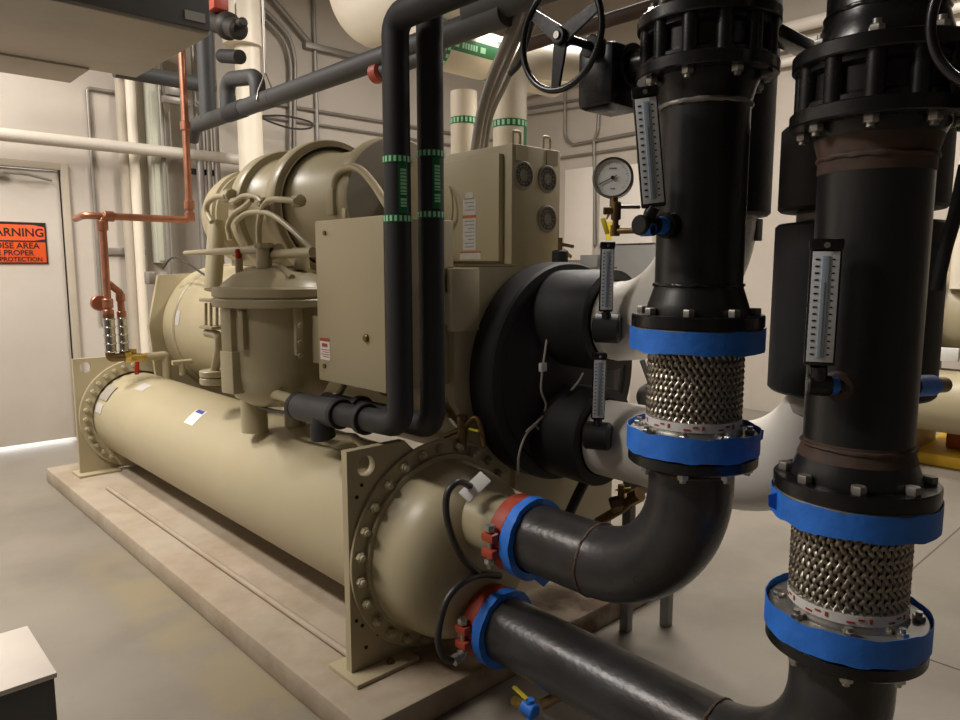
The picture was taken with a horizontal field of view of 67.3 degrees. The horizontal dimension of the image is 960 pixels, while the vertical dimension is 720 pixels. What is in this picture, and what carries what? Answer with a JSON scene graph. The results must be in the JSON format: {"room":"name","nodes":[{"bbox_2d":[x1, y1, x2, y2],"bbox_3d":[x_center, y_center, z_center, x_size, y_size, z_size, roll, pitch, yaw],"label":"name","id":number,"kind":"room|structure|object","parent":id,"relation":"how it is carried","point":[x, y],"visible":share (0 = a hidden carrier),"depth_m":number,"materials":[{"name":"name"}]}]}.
{"room":"mechanical room","nodes":[
{"label":"mechanical room","id":0,"kind":"room"},
{"bbox_2d":[0,0,506,451],"bbox_3d":[-3.106,-1.691,6.541,10.600,5.100,0.200,-7,10,-43],"label":"wall","id":1,"kind":"structure","parent":0,"point":[27,103],"depth_m":6.56,"materials":[{"name":"paint"}]},
{"bbox_2d":[0,158,81,447],"bbox_3d":[-3.887,-0.423,5.822,1.135,2.365,0.172,-7,10,-43],"label":"door","id":2,"kind":"structure","parent":1,"relation":"in","point":[37,395],"depth_m":6.03,"materials":[{"name":"paint"}]},
{"bbox_2d":[0,221,48,263],"bbox_3d":[-3.792,-0.952,5.857,0.482,0.337,0.008,-7,10,-43],"label":"warning sign","id":3,"kind":"object","parent":2,"relation":"attached to","point":[20,242],"visible":1,"depth_m":5.90,"materials":[{"name":"orange"}]},
{"bbox_2d":[85,87,114,324],"bbox_3d":[-3.194,-1.326,6.340,0.384,2.025,0.032,-7,10,-43],"label":"conduit","id":4,"kind":"object","parent":1,"relation":"attached to","point":[87,96],"visible":0.88,"depth_m":6.19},
{"bbox_2d":[114,78,139,352],"bbox_3d":[-3.114,-1.737,6.307,0.080,4.850,0.080,-7,10,-43],"label":"pipe","id":5,"kind":"object","parent":1,"relation":"attached to","point":[119,87],"visible":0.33,"depth_m":6.34,"materials":[{"name":"metal"}]},
{"bbox_2d":[124,79,150,352],"bbox_3d":[-3.050,-1.743,6.353,0.090,4.850,0.090,-7,10,-43],"label":"pipe","id":6,"kind":"object","parent":1,"relation":"attached to","point":[130,96],"visible":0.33,"depth_m":6.38,"materials":[{"name":"metal"}]},
{"bbox_2d":[143,63,172,262],"bbox_3d":[-2.902,-1.808,6.486,0.144,1.854,0.127,-7,10,-43],"label":"wall panel","id":7,"kind":"object","parent":1,"relation":"attached to","point":[150,96],"visible":0.52,"depth_m":6.45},
{"bbox_2d":[156,64,171,274],"bbox_3d":[-2.827,-1.581,6.467,0.040,2.100,0.040,-7,10,-43],"label":"vertical conduit","id":8,"kind":"object","parent":7,"relation":"attached to","point":[159,87],"visible":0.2,"depth_m":6.45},
{"bbox_2d":[161,86,190,106],"bbox_3d":[-2.659,-2.331,6.314,0.243,0.178,0.060,-7,10,-43],"label":"bracket","id":9,"kind":"object","parent":7,"relation":"attached to","point":[170,91],"visible":0.77,"depth_m":6.28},
{"bbox_2d":[204,129,212,193],"bbox_3d":[-2.501,-1.757,6.660,0.052,4.800,0.052,-7,10,-43],"label":"vertical conduit","id":10,"kind":"object","parent":1,"relation":"attached to","point":[207,133],"visible":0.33,"depth_m":6.63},
{"bbox_2d":[265,18,292,150],"bbox_3d":[-2.033,-2.721,7.197,0.369,1.380,0.040,-7,10,-43],"label":"conduit","id":11,"kind":"object","parent":1,"relation":"attached to","point":[290,105],"visible":0.85,"depth_m":7.27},
{"bbox_2d":[264,8,296,148],"bbox_3d":[-1.996,-2.775,7.225,0.369,1.380,0.040,-7,10,-43],"label":"conduit","id":12,"kind":"object","parent":1,"relation":"attached to","point":[294,122],"visible":0.87,"depth_m":7.29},
{"bbox_2d":[311,0,318,140],"bbox_3d":[-1.713,-1.923,7.642,0.044,4.880,0.044,-7,10,-43],"label":"vertical conduit","id":13,"kind":"object","parent":1,"relation":"attached to","point":[313,2],"visible":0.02,"depth_m":7.47,"materials":[{"name":"metal"}]},
{"bbox_2d":[302,41,357,58],"bbox_3d":[-1.405,-3.272,7.744,1.082,0.060,0.078,-7,10,-43],"label":"channel","id":14,"kind":"object","parent":1,"relation":"attached to","point":[306,45],"visible":0.51,"depth_m":7.54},
{"bbox_2d":[270,0,312,42],"bbox_3d":[-1.904,-3.410,7.245,0.510,0.439,0.060,-7,10,-43],"label":"bar","id":15,"kind":"object","parent":14,"relation":"attached to","point":[284,13],"visible":1,"depth_m":7.23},
{"bbox_2d":[263,117,450,145],"bbox_3d":[-0.780,-2.583,8.434,3.783,0.025,0.026,-7,10,-43],"label":"conduit","id":16,"kind":"object","parent":1,"relation":"attached to","point":[275,118],"visible":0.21,"depth_m":7.73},
{"bbox_2d":[235,95,492,140],"bbox_3d":[-0.891,-2.708,8.314,4.087,0.030,0.032,-7,10,-43],"label":"conduit","id":17,"kind":"object","parent":1,"relation":"attached to","point":[282,105],"visible":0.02,"depth_m":7.76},
{"bbox_2d":[0,408,959,719],"bbox_3d":[0.414,1.216,3.108,10.600,0.200,10.120,-7,10,-43],"label":"floor","id":18,"kind":"structure","parent":0,"point":[120,643],"depth_m":3.02,"materials":[{"name":"concrete"}]},
{"bbox_2d":[0,626,56,719],"bbox_3d":[-1.434,1.043,1.700,0.733,0.500,0.327,-7,10,-43],"label":"box","id":19,"kind":"object","parent":18,"relation":"on","point":[27,685],"visible":1,"depth_m":1.79,"materials":[{"name":"metal"}]},
{"bbox_2d":[190,44,206,268],"bbox_3d":[-2.562,-1.750,6.603,0.068,4.800,0.068,-7,10,-43],"label":"vertical conduit","id":20,"kind":"object","parent":18,"relation":"on","point":[199,146],"visible":0.33,"depth_m":6.58,"materials":[{"name":"metal"}]},
{"bbox_2d":[212,33,224,263],"bbox_3d":[-2.446,-1.763,6.711,0.060,4.800,0.060,-7,10,-43],"label":"vertical conduit","id":21,"kind":"object","parent":18,"relation":"on","point":[215,131],"visible":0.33,"depth_m":6.66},
{"bbox_2d":[46,463,646,719],"bbox_3d":[-1.050,0.917,4.271,1.815,0.100,3.980,-7,10,-43],"label":"concrete pad","id":22,"kind":"object","parent":18,"relation":"on","point":[430,687],"depth_m":3.07,"materials":[{"name":"concrete"}]},
{"bbox_2d":[105,486,345,656],"bbox_3d":[-1.403,0.941,3.577,0.026,0.025,2.810,-7,10,-43],"label":"concrete strip","id":23,"kind":"object","parent":22,"relation":"on","point":[315,631],"visible":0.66,"depth_m":3.21,"materials":[{"name":"concrete"}]},
{"bbox_2d":[71,356,520,689],"bbox_3d":[-1.186,0.527,3.785,0.824,0.797,3.868,-7,10,-43],"label":"condenser","id":24,"kind":"object","parent":22,"relation":"on","point":[365,514],"visible":0.77,"depth_m":2.75,"materials":[{"name":"beige paint"}]},
{"bbox_2d":[105,349,171,379],"bbox_3d":[-2.253,0.042,4.774,0.404,0.242,0.104,-7,10,-43],"label":"valve","id":25,"kind":"object","parent":24,"relation":"on","point":[131,355],"visible":0.97,"depth_m":4.76,"materials":[{"name":"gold metal"}]},
{"bbox_2d":[90,281,128,351],"bbox_3d":[-2.391,-0.279,4.653,0.212,0.458,0.072,-5,9,-33],"label":"copper pipe","id":26,"kind":"object","parent":25,"relation":"attached to","point":[96,301],"visible":0.98,"depth_m":4.67,"materials":[{"name":"silver metal"}]},
{"bbox_2d":[183,243,329,433],"bbox_3d":[-1.104,-0.115,3.441,0.544,0.857,1.415,-7,10,-43],"label":"oil separator","id":27,"kind":"object","parent":24,"relation":"on","point":[266,348],"visible":0.86,"depth_m":3.03,"materials":[{"name":"beige paint"}]},
{"bbox_2d":[284,0,478,441],"bbox_3d":[-0.163,-0.362,2.196,0.119,1.454,1.676,-7,10,-43],"label":"insulated pipe","id":28,"kind":"object","parent":24,"relation":"attached to","point":[325,415],"visible":1,"depth_m":2.28,"materials":[{"name":"black rubber"}]},
{"bbox_2d":[400,168,406,206],"bbox_3d":[-0.238,-0.537,2.246,0.021,0.116,0.002,-5,9,-32],"label":"print","id":29,"kind":"object","parent":28,"relation":"on","point":[403,171],"depth_m":2.25,"materials":[{"name":"white"}]},
{"bbox_2d":[320,15,444,436],"bbox_3d":[-0.378,-0.881,2.543,0.110,2.295,0.732,-7,10,-43],"label":"insulated pipe","id":30,"kind":"object","parent":24,"relation":"on","point":[430,154],"visible":0.88,"depth_m":2.33,"materials":[{"name":"black rubber"}]},
{"bbox_2d":[434,165,439,201],"bbox_3d":[-0.136,-0.565,2.310,0.021,0.116,0.002,-5,9,-32],"label":"print","id":31,"kind":"object","parent":30,"relation":"on","point":[436,167],"depth_m":2.31,"materials":[{"name":"white"}]},
{"bbox_2d":[442,478,480,573],"bbox_3d":[-0.055,0.558,2.363,0.032,0.367,0.188,5,9,36],"label":"conduit","id":32,"kind":"object","parent":24,"relation":"attached to","point":[452,485],"visible":1,"depth_m":2.31,"materials":[{"name":"grey"}]},
{"bbox_2d":[443,414,486,449],"bbox_3d":[-0.060,0.268,2.697,0.215,0.132,0.051,6,9,38],"label":"valve","id":33,"kind":"object","parent":24,"relation":"attached to","point":[463,423],"visible":0.99,"depth_m":2.67,"materials":[{"name":"gold metal"}]},
{"bbox_2d":[434,571,502,665],"bbox_3d":[-0.029,0.857,2.429,0.042,0.286,0.337,6,9,39],"label":"conduit","id":34,"kind":"object","parent":24,"relation":"attached to","point":[455,659],"visible":1,"depth_m":2.34,"materials":[{"name":"grey"}]},
{"bbox_2d":[455,583,531,668],"bbox_3d":[0.060,0.915,2.491,0.314,0.266,0.108,-7,10,-43],"label":"coupling","id":35,"kind":"object","parent":24,"relation":"attached to","point":[471,627],"visible":0.64,"depth_m":2.41,"materials":[{"name":"orange paint"}]},
{"bbox_2d":[481,493,559,586],"bbox_3d":[0.149,0.595,2.354,0.314,0.314,0.109,-7,10,-43],"label":"coupling","id":36,"kind":"object","parent":24,"relation":"attached to","point":[499,535],"visible":0.59,"depth_m":2.27,"materials":[{"name":"orange paint"}]},
{"bbox_2d":[513,448,758,603],"bbox_3d":[0.407,0.463,2.063,0.332,0.506,0.751,-7,10,-43],"label":"pipe","id":37,"kind":"object","parent":36,"relation":"attached to","point":[682,522],"visible":0.87,"depth_m":1.90,"materials":[{"name":"metal"}]},
{"bbox_2d":[626,324,766,465],"bbox_3d":[0.553,0.072,1.859,0.334,0.324,0.334,-7,10,-43],"label":"connector","id":38,"kind":"object","parent":37,"relation":"on","point":[693,415],"visible":0.99,"depth_m":1.75,"materials":[{"name":"metal"}]},
{"bbox_2d":[645,416,742,430],"bbox_3d":[0.552,0.153,1.869,0.244,0.012,0.243,-7,10,-43],"label":"print","id":39,"kind":"object","parent":38,"relation":"on","point":[652,423],"depth_m":1.77,"materials":[{"name":"orange paint"}]},
{"bbox_2d":[631,47,780,331],"bbox_3d":[0.552,-0.400,1.798,0.336,0.632,0.336,-7,10,-43],"label":"riser pipe","id":40,"kind":"object","parent":38,"relation":"on","point":[706,95],"visible":0.95,"depth_m":1.70,"materials":[{"name":"black paint"}]},
{"bbox_2d":[592,157,656,235],"bbox_3d":[0.351,-0.393,1.736,0.168,0.191,0.072,5,9,34],"label":"pressure gauge","id":41,"kind":"object","parent":40,"relation":"attached to","point":[613,177],"visible":0.97,"depth_m":1.74,"materials":[{"name":"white metal"}]},
{"bbox_2d":[631,85,681,238],"bbox_3d":[0.422,-0.461,1.708,0.155,0.351,0.075,-5,9,-34],"label":"thermometer","id":42,"kind":"object","parent":40,"relation":"attached to","point":[645,98],"visible":0.98,"depth_m":1.67,"materials":[{"name":"black paint"}]},
{"bbox_2d":[520,0,813,116],"bbox_3d":[0.582,-0.818,1.948,0.803,0.289,0.569,-7,10,-43],"label":"valve","id":43,"kind":"object","parent":40,"relation":"on","point":[606,78],"visible":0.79,"depth_m":1.78,"materials":[{"name":"black paint"}]},
{"bbox_2d":[637,0,783,39],"bbox_3d":[0.552,-1.641,1.640,0.336,1.700,0.336,-7,10,-43],"label":"pipe","id":44,"kind":"object","parent":43,"relation":"on","point":[665,9],"visible":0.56,"depth_m":1.62,"materials":[{"name":"metal"}]},
{"bbox_2d":[484,598,929,719],"bbox_3d":[0.490,0.820,1.993,0.326,0.536,1.288,-6,10,-41],"label":"pipe","id":45,"kind":"object","parent":24,"relation":"attached to","point":[591,674],"visible":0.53,"depth_m":1.97,"materials":[{"name":"metal"}]},
{"bbox_2d":[510,685,560,719],"bbox_3d":[0.190,1.073,2.333,0.048,0.218,0.229,-7,10,-43],"label":"valve","id":46,"kind":"object","parent":45,"relation":"attached to","point":[526,705],"visible":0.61,"depth_m":2.35,"materials":[{"name":"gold metal"}]},
{"bbox_2d":[764,479,944,669],"bbox_3d":[0.810,0.441,1.583,0.334,0.324,0.334,-7,10,-43],"label":"connector","id":47,"kind":"object","parent":45,"relation":"on","point":[844,598],"visible":0.95,"depth_m":1.48,"materials":[{"name":"blue metal"}]},
{"bbox_2d":[787,590,910,624],"bbox_3d":[0.810,0.522,1.593,0.244,0.012,0.243,-7,10,-43],"label":"print","id":48,"kind":"object","parent":47,"relation":"on","point":[824,613],"depth_m":1.50,"materials":[{"name":"paper"}]},
{"bbox_2d":[773,92,959,515],"bbox_3d":[0.810,-0.111,1.512,0.336,0.793,0.336,0,7,0],"label":"riser pipe","id":49,"kind":"object","parent":47,"relation":"on","point":[878,156],"visible":0.99,"depth_m":1.42,"materials":[{"name":"metal"}]},
{"bbox_2d":[803,238,854,400],"bbox_3d":[0.702,-0.073,1.439,0.125,0.333,0.072,-4,8,-31],"label":"thermometer","id":50,"kind":"object","parent":49,"relation":"attached to","point":[825,264],"visible":0.98,"depth_m":1.41,"materials":[{"name":"black paint"}]},
{"bbox_2d":[794,0,959,112],"bbox_3d":[0.866,-0.568,1.331,0.399,0.289,0.569,-7,10,-43],"label":"valve","id":51,"kind":"object","parent":49,"relation":"on","point":[930,66],"visible":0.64,"depth_m":1.32,"materials":[{"name":"black paint"}]},
{"bbox_2d":[792,0,959,79],"bbox_3d":[0.810,-1.432,1.344,0.336,1.700,0.336,-7,10,-43],"label":"pipe","id":52,"kind":"object","parent":51,"relation":"on","point":[850,26],"visible":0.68,"depth_m":1.34,"materials":[{"name":"metal"}]},
{"bbox_2d":[919,375,952,396],"bbox_3d":[0.984,0.054,1.604,0.205,0.059,0.060,-4,8,-30],"label":"pipe nipple","id":53,"kind":"object","parent":49,"relation":"attached to","point":[930,385],"visible":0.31,"depth_m":1.60,"materials":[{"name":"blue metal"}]},
{"bbox_2d":[144,238,631,522],"bbox_3d":[-0.807,0.111,4.168,1.044,1.525,3.886,-7,10,-43],"label":"evaporator","id":54,"kind":"object","parent":22,"relation":"on","point":[522,346],"visible":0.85,"depth_m":2.74,"materials":[{"name":"beige paint"}]},
{"bbox_2d":[202,137,416,291],"bbox_3d":[-0.835,-0.759,3.867,0.817,0.808,2.361,-7,10,-43],"label":"compressor","id":55,"kind":"object","parent":54,"relation":"on","point":[279,196],"visible":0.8,"depth_m":3.63,"materials":[{"name":"beige paint"}]},
{"bbox_2d":[315,208,452,395],"bbox_3d":[-0.461,-0.188,2.838,0.322,0.780,0.722,-7,10,-43],"label":"control panel","id":56,"kind":"object","parent":54,"relation":"attached to","point":[350,252],"visible":0.69,"depth_m":2.61,"materials":[{"name":"beige paint"}]},
{"bbox_2d":[320,338,329,357],"bbox_3d":[-0.599,-0.048,2.784,0.002,0.073,0.068,-7,10,-43],"label":"print","id":57,"kind":"object","parent":56,"relation":"attached to","point":[324,342],"depth_m":2.78,"materials":[{"name":"white paper"}]},
{"bbox_2d":[411,129,559,325],"bbox_3d":[-0.116,-0.573,3.096,0.762,0.771,0.813,-7,10,-43],"label":"control box","id":58,"kind":"object","parent":54,"relation":"on","point":[502,202],"visible":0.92,"depth_m":3.03,"materials":[{"name":"beige paint"}]},
{"bbox_2d":[464,198,473,246],"bbox_3d":[-0.045,-0.586,3.084,0.002,0.206,0.060,-7,10,-43],"label":"print","id":59,"kind":"object","parent":58,"relation":"on","point":[468,202],"depth_m":3.08},
{"bbox_2d":[470,13,523,150],"bbox_3d":[0.087,-1.242,3.073,0.041,0.715,0.375,-7,10,-43],"label":"conduit","id":60,"kind":"object","parent":58,"relation":"attached to","point":[510,33],"visible":0.88,"depth_m":3.11,"materials":[{"name":"metal"}]},
{"bbox_2d":[480,11,527,148],"bbox_3d":[0.118,-1.255,3.120,0.033,0.727,0.392,-7,10,-43],"label":"conduit","id":61,"kind":"object","parent":58,"relation":"attached to","point":[513,47],"visible":0.55,"depth_m":3.13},
{"bbox_2d":[484,6,541,147],"bbox_3d":[0.149,-1.263,3.152,0.027,0.734,0.410,-7,10,-43],"label":"conduit","id":62,"kind":"object","parent":58,"relation":"on","point":[507,78],"visible":0.43,"depth_m":3.21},
{"bbox_2d":[513,160,533,189],"bbox_3d":[0.179,-0.760,2.961,0.120,0.120,0.009,-7,10,-43],"label":"fan grille","id":63,"kind":"object","parent":58,"relation":"attached to","point":[523,170],"depth_m":2.96,"materials":[{"name":"grey"}]},
{"bbox_2d":[538,205,556,232],"bbox_3d":[0.289,-0.603,3.085,0.120,0.120,0.009,-7,10,-43],"label":"fan grille","id":64,"kind":"object","parent":58,"relation":"attached to","point":[547,214],"depth_m":3.08,"materials":[{"name":"grey"}]},
{"bbox_2d":[538,164,556,192],"bbox_3d":[0.287,-0.769,3.062,0.120,0.120,0.009,-7,10,-43],"label":"fan grille","id":65,"kind":"object","parent":58,"relation":"attached to","point":[547,173],"depth_m":3.06,"materials":[{"name":"grey"}]},
{"bbox_2d":[552,238,573,261],"bbox_3d":[0.345,-0.431,3.027,0.097,0.160,0.068,-7,10,-43],"label":"valve","id":66,"kind":"object","parent":54,"relation":"attached to","point":[560,255],"depth_m":3.00,"materials":[{"name":"gold metal"}]},
{"bbox_2d":[565,482,588,513],"bbox_3d":[0.391,0.629,3.057,0.044,0.289,0.170,-7,10,-43],"label":"hose","id":67,"kind":"object","parent":54,"relation":"hanging from","point":[581,488],"visible":0.61,"depth_m":3.01,"materials":[{"name":"black plastic"}]},
{"bbox_2d":[594,484,645,521],"bbox_3d":[0.554,0.588,2.876,0.100,0.206,0.228,-7,10,-43],"label":"valve","id":68,"kind":"object","parent":54,"relation":"attached to","point":[619,504],"visible":0.98,"depth_m":2.84,"materials":[{"name":"gold metal"}]},
{"bbox_2d":[636,359,646,405],"bbox_3d":[0.729,0.107,3.068,0.124,0.226,0.124,-7,10,-43],"label":"float","id":69,"kind":"object","parent":54,"relation":"attached to","point":[641,398],"visible":0.21,"depth_m":3.05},
{"bbox_2d":[591,0,782,360],"bbox_3d":[0.695,-1.185,2.349,0.372,2.442,0.561,-7,10,-43],"label":"insulated pipe","id":70,"kind":"object","parent":54,"relation":"attached to","point":[630,294],"visible":0.23,"depth_m":2.25,"materials":[{"name":"white plastic"}]},
{"bbox_2d":[591,242,622,342],"bbox_3d":[0.441,-0.231,2.477,0.095,0.346,0.100,3,8,21],"label":"thermometer","id":71,"kind":"object","parent":70,"relation":"attached to","point":[606,327],"visible":1,"depth_m":2.44,"materials":[{"name":"black paint"}]},
{"bbox_2d":[582,126,956,510],"bbox_3d":[0.854,-0.941,2.209,0.440,2.892,1.085,-7,10,-43],"label":"insulated pipe","id":72,"kind":"object","parent":54,"relation":"attached to","point":[782,427],"visible":0.29,"depth_m":2.03,"materials":[{"name":"black rubber"}]},
{"bbox_2d":[527,0,658,51],"bbox_3d":[1.021,-1.206,2.143,0.052,0.052,2.450,-7,10,-43],"label":"pipe","id":73,"kind":"object","parent":72,"relation":"attached to","point":[635,11],"visible":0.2,"depth_m":2.69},
{"bbox_2d":[582,352,612,450],"bbox_3d":[0.419,0.146,2.552,0.095,0.350,0.100,3,8,21],"label":"thermometer","id":74,"kind":"object","parent":72,"relation":"attached to","point":[596,434],"visible":1,"depth_m":2.52,"materials":[{"name":"black paint"}]},
{"bbox_2d":[929,164,959,290],"bbox_3d":[1.116,-0.311,1.710,0.032,0.294,0.073,-7,10,-43],"label":"cable","id":75,"kind":"object","parent":72,"relation":"attached to","point":[952,223],"visible":1,"depth_m":1.71,"materials":[{"name":"rubber"}]},
{"bbox_2d":[450,89,476,153],"bbox_3d":[-0.098,-0.347,4.496,0.166,2.550,0.166,-7,10,-43],"label":"insulated pipe","id":76,"kind":"object","parent":18,"relation":"on","point":[463,101],"visible":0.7,"depth_m":4.29,"materials":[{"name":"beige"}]},
{"bbox_2d":[492,45,580,493],"bbox_3d":[0.503,-0.424,4.290,0.890,2.755,0.196,-2,8,-15],"label":"insulated pipe","id":77,"kind":"object","parent":18,"relation":"on","point":[510,114],"visible":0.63,"depth_m":4.00,"materials":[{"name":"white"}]},
{"bbox_2d":[627,358,647,403],"bbox_3d":[1.067,0.266,5.421,0.250,1.100,0.321,-7,10,-43],"label":"base cabinet","id":78,"kind":"object","parent":18,"relation":"on","point":[638,379],"visible":0.03,"depth_m":5.25,"materials":[{"name":"white ceramic"}]},
{"bbox_2d":[619,481,672,632],"bbox_3d":[0.698,0.798,2.991,0.226,0.660,0.092,-4,8,-28],"label":"stand","id":79,"kind":"object","parent":18,"relation":"on","point":[666,603],"visible":0.3,"depth_m":2.99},
{"bbox_2d":[917,432,959,469],"bbox_3d":[4.471,0.816,5.100,0.900,0.090,2.350,-7,10,-43],"label":"curb","id":80,"kind":"object","parent":18,"relation":"on","point":[936,453],"visible":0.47,"depth_m":5.56,"materials":[{"name":"yellow paint"}]},
{"bbox_2d":[916,159,959,447],"bbox_3d":[3.979,-0.316,5.044,0.880,2.250,1.550,-7,10,-43],"label":"distant chiller","id":81,"kind":"object","parent":80,"relation":"on","point":[942,414],"visible":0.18,"depth_m":5.25,"materials":[{"name":"beige paint"}]},
{"bbox_2d":[946,433,959,448],"bbox_3d":[3.861,0.544,5.652,0.200,0.310,0.300,-7,10,-43],"label":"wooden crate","id":82,"kind":"object","parent":80,"relation":"on","point":[952,440],"visible":0.45,"depth_m":5.67,"materials":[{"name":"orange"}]},
{"bbox_2d":[527,0,959,434],"bbox_3d":[4.180,-1.658,6.282,0.300,5.100,10.120,-7,10,-43],"label":"wall","id":83,"kind":"structure","parent":0,"point":[581,124],"depth_m":8.38,"materials":[{"name":"paint"}]},
{"bbox_2d":[564,167,593,259],"bbox_3d":[1.262,-1.845,9.151,0.045,1.145,0.460,-7,10,-43],"label":"board","id":84,"kind":"object","parent":83,"relation":"attached to","point":[578,220],"visible":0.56,"depth_m":9.12,"materials":[{"name":"white ceramic"}]},
{"bbox_2d":[580,255,599,266],"bbox_3d":[1.398,-1.230,9.004,0.140,0.162,0.271,-7,10,-43],"label":"switch box","id":85,"kind":"object","parent":83,"relation":"attached to","point":[588,260],"visible":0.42,"depth_m":8.93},
{"bbox_2d":[592,114,599,244],"bbox_3d":[1.427,-2.274,8.913,0.042,1.686,0.109,-7,10,-43],"label":"conduit","id":86,"kind":"object","parent":83,"relation":"attached to","point":[598,115],"visible":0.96,"depth_m":8.92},
{"bbox_2d":[560,145,635,158],"bbox_3d":[1.449,-2.551,8.854,0.032,0.035,1.224,-7,10,-43],"label":"conduit","id":87,"kind":"object","parent":83,"relation":"attached to","point":[634,146],"visible":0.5,"depth_m":8.81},
{"bbox_2d":[563,91,634,145],"bbox_3d":[1.438,-3.204,8.783,0.038,1.078,1.109,-7,10,-43],"label":"conduit","id":88,"kind":"object","parent":83,"relation":"attached to","point":[567,140],"visible":0.95,"depth_m":9.12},
{"bbox_2d":[599,163,655,244],"bbox_3d":[1.754,-1.846,8.574,0.105,0.920,0.772,-7,10,-43],"label":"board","id":89,"kind":"object","parent":83,"relation":"attached to","point":[632,197],"visible":0.38,"depth_m":8.53,"materials":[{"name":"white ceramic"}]},
{"bbox_2d":[614,245,655,278],"bbox_3d":[1.867,-0.754,8.436,0.305,1.161,0.942,-7,10,-43],"label":"upper cabinet","id":90,"kind":"object","parent":83,"relation":"attached to","point":[632,260],"visible":0.12,"depth_m":8.28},
{"bbox_2d":[527,12,825,96],"bbox_3d":[3.278,-3.181,6.693,0.120,0.118,7.829,-7,10,-43],"label":"pipe","id":91,"kind":"object","parent":83,"relation":"attached to","point":[814,21],"visible":0.13,"depth_m":6.83,"materials":[{"name":"white metal"}]},
{"bbox_3d":[0.284,-3.860,2.600,10.600,0.200,10.500,-7,10,-43],"label":"ceiling","id":92,"kind":"structure","parent":0,"visible":0},
{"bbox_2d":[0,0,209,82],"bbox_3d":[-1.813,-2.510,2.723,1.025,2.510,1.151,-7,10,-43],"label":"air duct","id":93,"kind":"object","parent":92,"relation":"hanging from","point":[56,40],"visible":1,"depth_m":2.80,"materials":[{"name":"grey metal"}]},
{"bbox_2d":[72,50,194,352],"bbox_3d":[-2.294,-2.023,4.558,0.776,3.941,0.368,-1,7,-11],"label":"copper pipe","id":94,"kind":"object","parent":92,"relation":"hanging from","point":[103,218],"visible":1,"depth_m":4.64,"materials":[{"name":"orange metal"}]},
{"bbox_2d":[222,0,263,170],"bbox_3d":[-2.029,-2.740,6.151,0.320,2.880,0.320,-7,10,-43],"label":"insulated pipe","id":95,"kind":"object","parent":92,"relation":"attached to","point":[250,128],"visible":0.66,"depth_m":6.14,"materials":[{"name":"plastic"}]},
{"bbox_2d":[112,68,216,91],"bbox_3d":[-2.549,-2.288,5.858,0.792,0.120,0.120,-7,10,-43],"label":"branch","id":96,"kind":"object","parent":95,"relation":"attached to","point":[152,76],"visible":0.55,"depth_m":5.80,"materials":[{"name":"grey plastic"}]},
{"bbox_2d":[251,0,276,111],"bbox_3d":[-1.329,-2.762,4.336,0.136,2.418,0.200,-7,10,-43],"label":"hanger","id":97,"kind":"object","parent":92,"relation":"hanging from","point":[259,102],"visible":0.72,"depth_m":4.44,"materials":[{"name":"white metal"}]},
{"bbox_2d":[189,0,557,143],"bbox_3d":[-0.117,-1.449,3.194,0.132,0.239,6.063,-7,10,-43],"label":"pipe","id":98,"kind":"object","parent":97,"relation":"hanging from","point":[480,18],"visible":0.85,"depth_m":3.67,"materials":[{"name":"grey plastic"}]},
{"bbox_2d":[195,12,215,119],"bbox_3d":[-1.953,-2.378,5.059,0.114,1.363,0.187,-7,10,-43],"label":"riser sleeve","id":99,"kind":"object","parent":98,"relation":"attached to","point":[206,102],"visible":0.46,"depth_m":5.04,"materials":[{"name":"grey plastic"}]},
{"bbox_2d":[219,68,265,108],"bbox_3d":[-1.554,-1.776,4.706,0.100,0.259,0.543,-7,10,-43],"label":"pipe","id":100,"kind":"object","parent":98,"relation":"on","point":[252,78],"visible":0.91,"depth_m":4.65,"materials":[{"name":"grey plastic"}]},
{"bbox_2d":[216,49,246,63],"bbox_3d":[-1.653,-2.013,4.782,0.090,0.149,0.290,-7,10,-43],"label":"branch","id":101,"kind":"object","parent":100,"relation":"attached to","point":[230,56],"visible":1,"depth_m":4.71,"materials":[{"name":"black rubber"}]},
{"bbox_2d":[209,0,247,40],"bbox_3d":[-1.595,-2.159,4.554,0.170,0.323,0.461,-7,10,-43],"label":"valve","id":102,"kind":"object","parent":101,"relation":"attached to","point":[224,23],"visible":0.97,"depth_m":4.49,"materials":[{"name":"black"}]},
{"bbox_2d":[367,49,445,83],"bbox_3d":[-0.357,-1.421,3.457,0.100,0.100,0.523,-7,10,-43],"label":"pipe","id":103,"kind":"object","parent":98,"relation":"attached to","point":[374,72],"visible":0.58,"depth_m":3.56,"materials":[{"name":"red metal"}]},
{"bbox_2d":[507,20,533,76],"bbox_3d":[0.161,-1.211,2.776,0.026,0.210,0.139,-7,10,-43],"label":"cable","id":104,"kind":"object","parent":98,"relation":"hanging from","point":[518,64],"visible":0.62,"depth_m":2.78,"materials":[{"name":"grey plastic"}]},
{"bbox_2d":[330,0,459,48],"bbox_3d":[-0.368,-2.893,4.241,0.410,2.034,1.719,-7,10,-43],"label":"insulated pipe","id":105,"kind":"object","parent":92,"relation":"hanging from","point":[362,20],"visible":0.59,"depth_m":4.48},
{"bbox_2d":[409,19,567,96],"bbox_3d":[0.082,-1.832,4.393,1.148,0.276,0.276,-7,10,-43],"label":"insulated pipe","id":106,"kind":"object","parent":105,"relation":"attached to","point":[473,59],"visible":0.38,"depth_m":4.17,"materials":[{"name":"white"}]},
{"bbox_2d":[455,42,485,53],"bbox_3d":[-0.054,-1.772,4.085,0.237,0.031,0.006,-7,10,-43],"label":"print","id":107,"kind":"object","parent":106,"relation":"attached to","point":[466,47],"depth_m":4.09,"materials":[{"name":"white"}]},
{"bbox_3d":[-3.353,-0.769,-0.686,0.300,5.100,10.120,-7,10,-43],"label":"wall","id":108,"kind":"structure","parent":0,"visible":0},
{"bbox_2d":[0,111,313,164],"bbox_3d":[-2.906,-2.051,6.213,9.890,0.558,0.178,-7,10,-43],"label":"pipe","id":109,"kind":"object","parent":108,"relation":"attached to","point":[6,134],"depth_m":6.09,"materials":[{"name":"paint"}]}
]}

